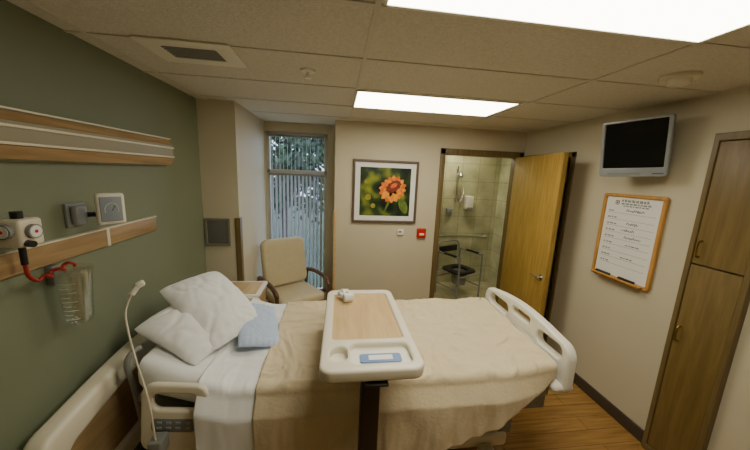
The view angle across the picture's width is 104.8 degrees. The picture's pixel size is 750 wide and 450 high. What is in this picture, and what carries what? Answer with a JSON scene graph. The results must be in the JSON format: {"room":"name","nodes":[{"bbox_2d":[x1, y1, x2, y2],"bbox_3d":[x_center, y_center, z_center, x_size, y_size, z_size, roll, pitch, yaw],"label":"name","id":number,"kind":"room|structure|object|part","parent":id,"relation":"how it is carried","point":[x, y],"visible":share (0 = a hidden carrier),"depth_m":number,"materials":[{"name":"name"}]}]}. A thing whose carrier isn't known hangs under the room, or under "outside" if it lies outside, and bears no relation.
{"room":"hospital room","nodes":[
{"label":"hospital room","id":0,"kind":"room"},
{"bbox_2d":[0,0,206,449],"bbox_3d":[-1.346,0.512,0.571,0.100,2.440,4.470,1,10,-8],"label":"wall","id":1,"kind":"structure","parent":0,"point":[46,354],"depth_m":1.36,"materials":[{"name":"green paint"}]},
{"bbox_2d":[0,211,43,264],"bbox_3d":[-1.273,0.049,1.026,0.150,0.195,0.104,1,10,-8],"label":"suction regulator","id":2,"kind":"object","parent":1,"relation":"attached to","point":[18,231],"visible":1,"depth_m":1.01,"materials":[{"name":"beige plastic"}]},
{"bbox_3d":[-1.265,-0.036,1.019,0.032,0.025,0.032,1,10,-8],"label":"knob","id":3,"kind":"part","parent":2,"relation":"part of","materials":[{"name":"black plastic"}]},
{"bbox_3d":[-1.214,0.066,1.018,0.027,0.024,0.024,5,11,14],"label":"knob","id":4,"kind":"part","parent":2,"relation":"part of","materials":[{"name":"black plastic"}]},
{"bbox_2d":[22,261,76,281],"bbox_3d":[-1.269,0.167,1.142,0.045,0.076,0.184,1,10,-8],"label":"hose","id":5,"kind":"object","parent":2,"relation":"attached to","point":[28,275],"visible":1,"depth_m":1.10,"materials":[{"name":"red rubber"}]},
{"bbox_2d":[44,264,77,319],"bbox_3d":[-1.304,0.295,1.249,0.155,0.250,0.130,1,10,-8],"label":"canister","id":6,"kind":"object","parent":1,"relation":"attached to","point":[57,279],"visible":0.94,"depth_m":1.21,"materials":[{"name":"clear plastic"}]},
{"bbox_2d":[62,202,87,227],"bbox_3d":[-1.362,-0.048,1.332,0.050,0.110,0.100,1,10,-8],"label":"bracket","id":7,"kind":"object","parent":1,"relation":"attached to","point":[75,214],"visible":1,"depth_m":1.30,"materials":[{"name":"grey plastic"}]},
{"bbox_2d":[87,193,125,224],"bbox_3d":[-1.275,-0.077,1.345,0.169,0.145,0.086,0,10,-12],"label":"pressure gauge","id":8,"kind":"object","parent":7,"relation":"attached to","point":[109,207],"visible":0.99,"depth_m":1.34,"materials":[{"name":"white plastic"}]},
{"bbox_2d":[0,216,156,279],"bbox_3d":[-1.370,0.099,1.296,0.030,0.098,1.240,1,10,-8],"label":"rail","id":9,"kind":"object","parent":1,"relation":"attached to","point":[52,251],"visible":1,"depth_m":1.29,"materials":[{"name":"brown wood"}]},
{"bbox_2d":[0,105,174,165],"bbox_3d":[-1.357,-0.400,1.466,0.082,0.205,1.092,1,10,-8],"label":"light","id":10,"kind":"object","parent":1,"relation":"attached to","point":[25,136],"visible":1,"depth_m":1.24,"materials":[{"name":"beige wood"}]},
{"bbox_2d":[196,98,267,302],"bbox_3d":[-1.485,0.027,3.232,0.310,2.440,1.130,1,10,-8],"label":"wall pier","id":11,"kind":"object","parent":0,"point":[230,136],"visible":0.5,"depth_m":2.66,"materials":[{"name":"beige paint"}]},
{"bbox_2d":[204,218,230,245],"bbox_3d":[-1.444,0.066,2.657,0.220,0.260,0.014,1,10,-8],"label":"wall panel","id":12,"kind":"object","parent":11,"relation":"attached to","point":[217,230],"visible":1,"depth_m":2.65,"materials":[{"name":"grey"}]},
{"bbox_2d":[235,217,244,280],"bbox_3d":[-1.299,0.579,2.807,0.046,1.320,0.066,1,10,-8],"label":"trim","id":13,"kind":"structure","parent":11,"relation":"attached to","point":[238,221],"depth_m":2.72,"materials":[{"name":"brown wood"}]},
{"bbox_2d":[7,0,749,131],"bbox_3d":[0.772,-0.792,1.132,4.600,0.100,5.700,1,10,-8],"label":"ceiling","id":14,"kind":"structure","parent":0,"point":[307,26],"depth_m":1.39,"materials":[{"name":"tile"}]},
{"bbox_2d":[129,35,247,67],"bbox_3d":[-0.905,-0.863,1.455,0.420,0.009,0.300,1,10,-8],"label":"ceiling vent","id":15,"kind":"object","parent":14,"relation":"in","point":[170,50],"visible":1,"depth_m":1.42,"materials":[{"name":"white plastic"}]},
{"bbox_2d":[300,67,314,78],"bbox_3d":[-0.382,-0.859,1.647,0.084,0.044,0.084,1,10,-8],"label":"sprinkler head","id":16,"kind":"object","parent":14,"relation":"attached to","point":[307,71],"visible":1,"depth_m":1.63},
{"bbox_2d":[22,0,749,130],"bbox_3d":[0.441,-0.700,0.840,3.470,0.006,4.980,1,10,-8],"label":"ceiling grid","id":17,"kind":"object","parent":14,"relation":"attached to","point":[377,4],"depth_m":1.50,"materials":[{"name":"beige metal"}]},
{"bbox_2d":[353,90,521,116],"bbox_3d":[0.447,-0.962,2.317,1.227,0.011,0.525,1,10,-8],"label":"recessed light","id":18,"kind":"object","parent":14,"relation":"in","point":[363,98],"visible":0.96,"depth_m":2.27,"materials":[{"name":"white plastic"}]},
{"bbox_2d":[383,0,749,43],"bbox_3d":[0.678,-0.679,0.800,1.250,0.011,0.515,1,10,-8],"label":"recessed light","id":19,"kind":"object","parent":14,"relation":"in","point":[684,21],"visible":1,"depth_m":0.96,"materials":[{"name":"white plastic"}]},
{"bbox_2d":[658,71,702,87],"bbox_3d":[1.579,-0.748,1.502,0.160,0.049,0.160,1,10,-8],"label":"smoke detector","id":20,"kind":"object","parent":14,"relation":"attached to","point":[678,79],"visible":1,"depth_m":1.47,"materials":[{"name":"beige plastic"}]},
{"bbox_2d":[334,120,570,317],"bbox_3d":[1.118,0.019,3.881,3.300,2.440,0.520,1,10,-8],"label":"wall","id":21,"kind":"structure","parent":0,"point":[369,256],"depth_m":3.47,"materials":[{"name":"beige paint"}]},
{"bbox_2d":[264,121,335,303],"bbox_3d":[-0.969,-0.054,3.801,0.860,2.440,0.120,1,10,-8],"label":"window frame","id":22,"kind":"structure","parent":21,"relation":"in","point":[330,130],"depth_m":3.65,"materials":[{"name":"beige paint"}]},
{"bbox_2d":[269,173,323,287],"bbox_3d":[-1.005,0.101,3.749,0.660,1.510,0.040,1,10,-8],"label":"window blind","id":23,"kind":"object","parent":22,"relation":"attached to","point":[271,174],"visible":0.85,"depth_m":3.69,"materials":[{"name":"grey plastic"}]},
{"bbox_2d":[269,134,323,170],"bbox_3d":[-0.964,-0.889,3.570,0.660,0.415,0.040,1,10,-8],"label":"window blind","id":24,"kind":"object","parent":22,"relation":"attached to","point":[271,135],"visible":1,"depth_m":3.55,"materials":[{"name":"grey plastic"}]},
{"bbox_2d":[266,131,327,291],"bbox_3d":[-1.003,-0.120,3.764,0.740,2.080,0.060,1,10,-8],"label":"window","id":25,"kind":"structure","parent":22,"relation":"attached to","point":[268,142],"depth_m":3.65,"materials":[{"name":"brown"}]},
{"bbox_2d":[332,211,335,290],"bbox_3d":[-0.497,0.485,3.514,0.031,1.320,0.056,1,10,-8],"label":"trim","id":26,"kind":"structure","parent":21,"relation":"attached to","point":[334,222],"depth_m":3.45,"materials":[{"name":"brown wood"}]},
{"bbox_2d":[352,159,418,222],"bbox_3d":[0.120,-0.387,3.393,0.770,0.730,0.030,1,10,-8],"label":"framed picture","id":27,"kind":"object","parent":21,"relation":"attached to","point":[383,191],"visible":1,"depth_m":3.39,"materials":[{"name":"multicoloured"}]},
{"bbox_2d":[359,167,411,215],"bbox_3d":[0.121,-0.387,3.391,0.596,0.560,0.008,1,10,-8],"label":"print","id":28,"kind":"object","parent":27,"relation":"attached to","point":[383,191],"depth_m":3.39,"materials":[{"name":"multicoloured paper"}]},
{"bbox_2d":[397,229,403,234],"bbox_3d":[0.308,0.088,3.510,0.080,0.070,0.024,1,10,-8],"label":"thermostat","id":29,"kind":"object","parent":21,"relation":"attached to","point":[399,231],"visible":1,"depth_m":3.50,"materials":[{"name":"white plastic"}]},
{"bbox_2d":[416,228,425,237],"bbox_3d":[0.567,0.102,3.535,0.110,0.115,0.045,1,10,-8],"label":"fire alarm box","id":30,"kind":"object","parent":21,"relation":"attached to","point":[421,233],"visible":1,"depth_m":3.52,"materials":[{"name":"red plastic"}]},
{"bbox_2d":[429,148,523,302],"bbox_3d":[1.242,0.175,3.721,1.050,2.200,0.160,1,10,-8],"label":"trim","id":31,"kind":"structure","parent":21,"relation":"attached to","point":[444,151],"depth_m":3.55,"materials":[{"name":"brown wood"}]},
{"bbox_2d":[498,152,568,319],"bbox_3d":[1.647,0.312,3.222,0.104,2.120,0.978,3,10,2],"label":"door","id":32,"kind":"structure","parent":21,"relation":"in","point":[538,180],"depth_m":3.02,"materials":[{"name":"brown wood"}]},
{"bbox_3d":[1.600,0.506,2.873,0.057,0.060,0.140,3,10,2],"label":"handle","id":33,"kind":"part","parent":32,"relation":"part of","materials":[{"name":"silver metal"}]},
{"bbox_2d":[437,155,501,281],"bbox_3d":[1.189,-0.187,5.041,2.080,2.440,0.100,1,10,-8],"label":"wall","id":34,"kind":"structure","parent":0,"point":[481,175],"depth_m":5.04,"materials":[{"name":"tile"}]},
{"bbox_2d":[446,208,451,214],"bbox_3d":[1.271,-0.230,4.964,0.100,0.120,0.056,1,10,-8],"label":"toilet paper holder","id":35,"kind":"object","parent":34,"relation":"attached to","point":[448,210],"visible":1,"depth_m":4.94,"materials":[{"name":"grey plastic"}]},
{"bbox_2d":[454,166,463,201],"bbox_3d":[1.435,-0.672,4.822,0.161,0.608,0.223,3,10,5],"label":"shower","id":36,"kind":"object","parent":34,"relation":"attached to","point":[460,175],"visible":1,"depth_m":4.87,"materials":[{"name":"silver metal"}]},
{"bbox_2d":[439,233,486,237],"bbox_3d":[1.517,0.189,5.064,0.930,0.080,0.079,1,10,-8],"label":"grab bar","id":37,"kind":"object","parent":34,"relation":"attached to","point":[483,235],"visible":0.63,"depth_m":5.03,"materials":[{"name":"silver metal"}]},
{"bbox_2d":[464,196,473,210],"bbox_3d":[1.608,-0.371,4.948,0.140,0.250,0.120,1,10,-8],"label":"soap dispenser","id":38,"kind":"object","parent":34,"relation":"attached to","point":[468,200],"visible":1,"depth_m":4.91,"materials":[{"name":"white plastic"}]},
{"bbox_2d":[488,158,510,286],"bbox_3d":[2.256,-0.047,4.513,0.100,2.440,1.250,1,10,-8],"label":"wall","id":39,"kind":"structure","parent":0,"point":[505,163],"depth_m":4.99,"materials":[{"name":"tile"}]},
{"bbox_2d":[434,281,645,449],"bbox_3d":[0.613,1.629,1.997,4.600,0.100,6.550,1,10,-8],"label":"floor","id":40,"kind":"structure","parent":0,"point":[572,420],"depth_m":2.26,"materials":[{"name":"brown wood"}]},
{"bbox_2d":[231,281,267,301],"bbox_3d":[-1.197,0.966,2.651,0.360,0.823,0.355,1,10,-8],"label":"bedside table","id":41,"kind":"object","parent":40,"relation":"on","point":[257,289],"visible":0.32,"depth_m":2.62,"materials":[{"name":"brown wood"}]},
{"bbox_2d":[258,236,330,303],"bbox_3d":[-0.960,0.725,3.361,0.670,1.069,0.659,-6,13,-39],"label":"armchair","id":42,"kind":"object","parent":40,"relation":"on","point":[283,261],"visible":0.66,"depth_m":3.38,"materials":[{"name":"leather"}]},
{"bbox_3d":[-1.161,0.651,3.116,0.064,0.111,0.563,-6,13,-39],"label":"arm","id":43,"kind":"part","parent":42,"relation":"part of","materials":[{"name":"brown wood"}]},
{"bbox_3d":[-1.095,0.434,3.490,0.530,0.553,0.199,-6,13,-39],"label":"backrest","id":44,"kind":"part","parent":42,"relation":"part of","materials":[{"name":"plastic"}]},
{"bbox_3d":[-0.938,0.803,3.344,0.520,0.144,0.560,-6,13,-39],"label":"seat","id":45,"kind":"part","parent":42,"relation":"part of","materials":[{"name":"fabric"}]},
{"bbox_3d":[-0.692,0.602,3.497,0.064,0.111,0.563,-6,13,-39],"label":"arm","id":46,"kind":"part","parent":42,"relation":"part of","materials":[{"name":"brown wood"}]},
{"bbox_3d":[-0.563,0.978,3.363,0.084,0.603,0.044,7,11,23],"label":"leg","id":47,"kind":"part","parent":42,"relation":"part of","materials":[{"name":"brown wood"}]},
{"bbox_2d":[23,287,576,449],"bbox_3d":[-0.141,1.055,1.921,2.555,0.993,1.360,1,10,-8],"label":"hospital bed","id":48,"kind":"object","parent":40,"relation":"on","point":[110,410],"visible":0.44,"depth_m":1.42,"materials":[{"name":"beige plastic"}]},
{"bbox_3d":[-1.357,0.902,1.734,0.090,0.560,1.360,1,10,-8],"label":"headboard","id":49,"kind":"part","parent":48,"relation":"part of","materials":[{"name":"beige plastic"}]},
{"bbox_3d":[-1.357,0.907,1.735,0.030,0.330,1.140,1,10,-8],"label":"wood panel","id":50,"kind":"part","parent":48,"relation":"part of","materials":[{"name":"brown wood"}]},
{"bbox_3d":[-1.190,0.819,1.439,0.031,0.444,0.081,6,11,18],"label":"push handle","id":51,"kind":"part","parent":48,"relation":"part of","materials":[{"name":"grey plastic"}]},
{"bbox_2d":[124,280,168,449],"bbox_3d":[-1.014,0.654,1.291,0.142,0.814,0.084,9,12,32],"label":"reading lamp","id":52,"kind":"object","parent":48,"relation":"attached to","point":[160,440],"visible":1,"depth_m":1.29,"materials":[{"name":"beige plastic"}]},
{"bbox_3d":[-0.966,0.955,1.399,0.197,0.088,0.038,1,10,-8],"label":"control panel","id":53,"kind":"part","parent":48,"relation":"part of","materials":[{"name":"grey plastic"}]},
{"bbox_2d":[134,306,212,364],"bbox_3d":[-1.030,0.563,1.737,0.367,0.225,0.550,4,10,9],"label":"pillow","id":54,"kind":"object","parent":48,"relation":"on","point":[178,332],"visible":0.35,"depth_m":1.52,"materials":[{"name":"white fabric"}]},
{"bbox_2d":[159,271,256,350],"bbox_3d":[-0.987,0.492,1.780,0.446,0.296,0.383,7,11,24],"label":"pillow","id":55,"kind":"object","parent":54,"relation":"on","point":[220,308],"visible":0.82,"depth_m":1.70,"materials":[{"name":"white fabric"}]},
{"bbox_3d":[-0.089,0.752,1.974,2.230,0.314,0.900,1,10,-8],"label":"mattress","id":56,"kind":"part","parent":48,"relation":"part of","materials":[{"name":"white fabric"}]},
{"bbox_2d":[193,298,286,449],"bbox_3d":[-0.751,0.995,1.928,0.349,0.675,1.102,1,10,-8],"label":"sheet","id":57,"kind":"object","parent":48,"relation":"hanging from","point":[223,419],"visible":0.52,"depth_m":1.40,"materials":[{"name":"white fabric"}]},
{"bbox_3d":[-0.116,1.028,2.021,2.380,0.512,0.840,1,10,-8],"label":"frame","id":58,"kind":"part","parent":48,"relation":"part of","materials":[{"name":"grey plastic"}]},
{"bbox_2d":[253,297,556,449],"bbox_3d":[0.177,0.967,2.043,1.692,0.534,1.154,1,10,-8],"label":"blanket","id":59,"kind":"object","parent":48,"relation":"on","point":[480,370],"visible":0.68,"depth_m":1.55,"materials":[{"name":"beige fabric"}]},
{"bbox_2d":[238,303,279,347],"bbox_3d":[-0.741,0.632,1.835,0.238,0.230,0.346,-3,11,-26],"label":"cloth","id":60,"kind":"object","parent":59,"relation":"on","point":[261,331],"visible":0.7,"depth_m":1.77,"materials":[{"name":"fabric"}]},
{"bbox_3d":[1.075,0.801,2.128,0.067,0.110,0.500,1,10,-8],"label":"inset panel","id":61,"kind":"part","parent":48,"relation":"part of","materials":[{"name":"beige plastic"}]},
{"bbox_3d":[1.075,0.744,2.133,0.060,0.350,0.960,1,10,-8],"label":"footboard","id":62,"kind":"part","parent":48,"relation":"part of","materials":[{"name":"white plastic"}]},
{"bbox_2d":[319,290,423,449],"bbox_3d":[-0.068,1.050,1.724,0.482,1.078,0.900,1,10,-8],"label":"table","id":63,"kind":"object","parent":40,"relation":"on","point":[372,323],"visible":0.86,"depth_m":1.37,"materials":[{"name":"beige plastic"}]},
{"bbox_2d":[337,289,350,298],"bbox_3d":[-0.208,0.445,1.885,0.083,0.065,0.078,5,11,16],"label":"crumpled tissue","id":64,"kind":"object","parent":63,"relation":"on","point":[341,292],"visible":0.66,"depth_m":1.87,"materials":[{"name":"white paper"}]},
{"bbox_2d":[343,292,353,301],"bbox_3d":[-0.170,0.460,1.837,0.060,0.056,0.056,-2,11,-22],"label":"roll","id":65,"kind":"object","parent":63,"relation":"on","point":[347,297],"visible":1,"depth_m":1.82,"materials":[{"name":"white paper"}]},
{"bbox_3d":[0.005,0.666,1.237,0.100,0.013,0.070,1,10,-8],"label":"release lever","id":66,"kind":"part","parent":63,"relation":"part of","materials":[{"name":"black plastic"}]},
{"bbox_2d":[360,353,401,363],"bbox_3d":[0.026,0.605,1.315,0.190,0.008,0.060,1,10,-8],"label":"card","id":67,"kind":"object","parent":63,"relation":"on","point":[378,357],"visible":1,"depth_m":1.31,"materials":[{"name":"blue paper"}]},
{"bbox_2d":[434,239,482,298],"bbox_3d":[1.309,0.697,4.571,0.540,0.839,0.508,-4,12,-32],"label":"chair","id":68,"kind":"object","parent":40,"relation":"on","point":[459,272],"visible":0.98,"depth_m":4.54,"materials":[{"name":"grey plastic"}]},
{"bbox_3d":[1.197,0.381,4.713,0.400,0.100,0.025,-4,12,-32],"label":"backrest","id":69,"kind":"part","parent":68,"relation":"part of","materials":[{"name":"black plastic"}]},
{"bbox_3d":[1.319,0.699,4.556,0.440,0.035,0.420,-4,12,-32],"label":"seat","id":70,"kind":"part","parent":68,"relation":"part of","materials":[{"name":"black plastic"}]},
{"bbox_2d":[641,130,749,449],"bbox_3d":[2.010,0.559,1.769,0.068,2.190,0.305,1,10,-8],"label":"wardrobe","id":71,"kind":"object","parent":40,"relation":"on","point":[712,301],"visible":1,"depth_m":1.74,"materials":[{"name":"brown wood"}]},
{"bbox_3d":[1.975,0.709,1.890,0.034,0.111,0.011,1,10,-8],"label":"handle","id":72,"kind":"part","parent":71,"relation":"part of","materials":[{"name":"gold metal"}]},
{"bbox_3d":[2.006,0.928,1.837,0.021,1.340,0.244,1,10,-8],"label":"door","id":73,"kind":"part","parent":71,"relation":"part of","materials":[{"name":"brown wood"}]},
{"bbox_3d":[1.998,0.148,1.789,0.034,0.111,0.011,1,10,-8],"label":"handle","id":74,"kind":"part","parent":71,"relation":"part of","materials":[{"name":"gold metal"}]},
{"bbox_3d":[2.049,-0.105,1.651,0.021,0.740,0.244,1,10,-8],"label":"door","id":75,"kind":"part","parent":71,"relation":"part of","materials":[{"name":"brown wood"}]},
{"bbox_2d":[524,87,749,449],"bbox_3d":[2.170,0.529,1.292,0.120,2.440,4.980,1,10,-8],"label":"wall","id":76,"kind":"structure","parent":0,"point":[617,332],"depth_m":2.19,"materials":[{"name":"beige paint"}]},
{"bbox_2d":[525,152,576,342],"bbox_3d":[1.900,0.291,3.345,0.142,2.160,0.780,1,10,-8],"label":"trim","id":77,"kind":"structure","parent":76,"relation":"attached to","point":[572,155],"depth_m":2.94,"materials":[{"name":"brown wood"}]},
{"bbox_2d":[573,373,643,442],"bbox_3d":[2.105,1.751,1.100,0.015,0.100,4.180,1,10,-8],"label":"baseboard","id":78,"kind":"structure","parent":76,"relation":"attached to","point":[612,410],"depth_m":2.37,"materials":[{"name":"brown"}]},
{"bbox_2d":[591,193,669,291],"bbox_3d":[1.948,0.107,2.270,0.074,0.690,0.480,1,10,-8],"label":"whiteboard","id":79,"kind":"object","parent":76,"relation":"attached to","point":[631,227],"visible":0.99,"depth_m":2.23,"materials":[{"name":"white plastic"}]},
{"bbox_2d":[595,268,609,274],"bbox_3d":[1.917,0.394,2.434,0.024,0.024,0.120,1,10,-8],"label":"marker","id":80,"kind":"object","parent":79,"relation":"in","point":[597,269],"visible":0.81,"depth_m":2.42,"materials":[{"name":"grey plastic"}]},
{"bbox_2d":[591,269,641,288],"bbox_3d":[1.930,0.425,2.323,0.063,0.024,0.390,1,10,-8],"label":"tray","id":81,"kind":"object","parent":79,"relation":"on","point":[613,275],"depth_m":2.29,"materials":[{"name":"brown wood"}]},
{"bbox_2d":[617,276,634,284],"bbox_3d":[1.942,0.430,2.239,0.024,0.024,0.120,1,10,-8],"label":"marker","id":82,"kind":"object","parent":79,"relation":"in","point":[618,277],"visible":0.8,"depth_m":2.23,"materials":[{"name":"black plastic"}]},
{"bbox_3d":[1.968,-0.573,2.118,0.100,0.180,0.120,1,10,-8],"label":"wall bracket","id":83,"kind":"object","parent":76,"relation":"attached to","visible":0},
{"bbox_2d":[599,113,676,176],"bbox_3d":[1.875,-0.549,2.071,0.161,0.409,0.411,-3,11,-26],"label":"television","id":84,"kind":"object","parent":83,"relation":"attached to","point":[638,147],"visible":1,"depth_m":2.02,"materials":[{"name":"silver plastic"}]},
{"label":"outside","id":85,"kind":"structure","parent":0,"visible":0},
{"bbox_2d":[274,199,323,286],"bbox_3d":[-5.003,-0.423,14.908,18.000,0.100,19.500,1,10,-8],"label":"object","id":86,"kind":"structure","parent":85,"point":[316,199],"depth_m":11.00,"materials":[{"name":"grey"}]},
{"bbox_2d":[270,136,323,237],"bbox_3d":[-2.546,-1.239,7.942,2.957,4.184,2.836,1,10,-8],"label":"tree","id":87,"kind":"object","parent":86,"relation":"on","point":[298,157],"visible":0.24,"depth_m":7.47,"materials":[{"name":"green plant"}]},
{"bbox_2d":[305,139,323,198],"bbox_3d":[-1.711,-1.986,11.126,3.361,4.593,2.750,1,10,-8],"label":"tree","id":88,"kind":"object","parent":86,"relation":"on","point":[321,141],"visible":0.05,"depth_m":10.66,"materials":[{"name":"green plant"}]}
]}

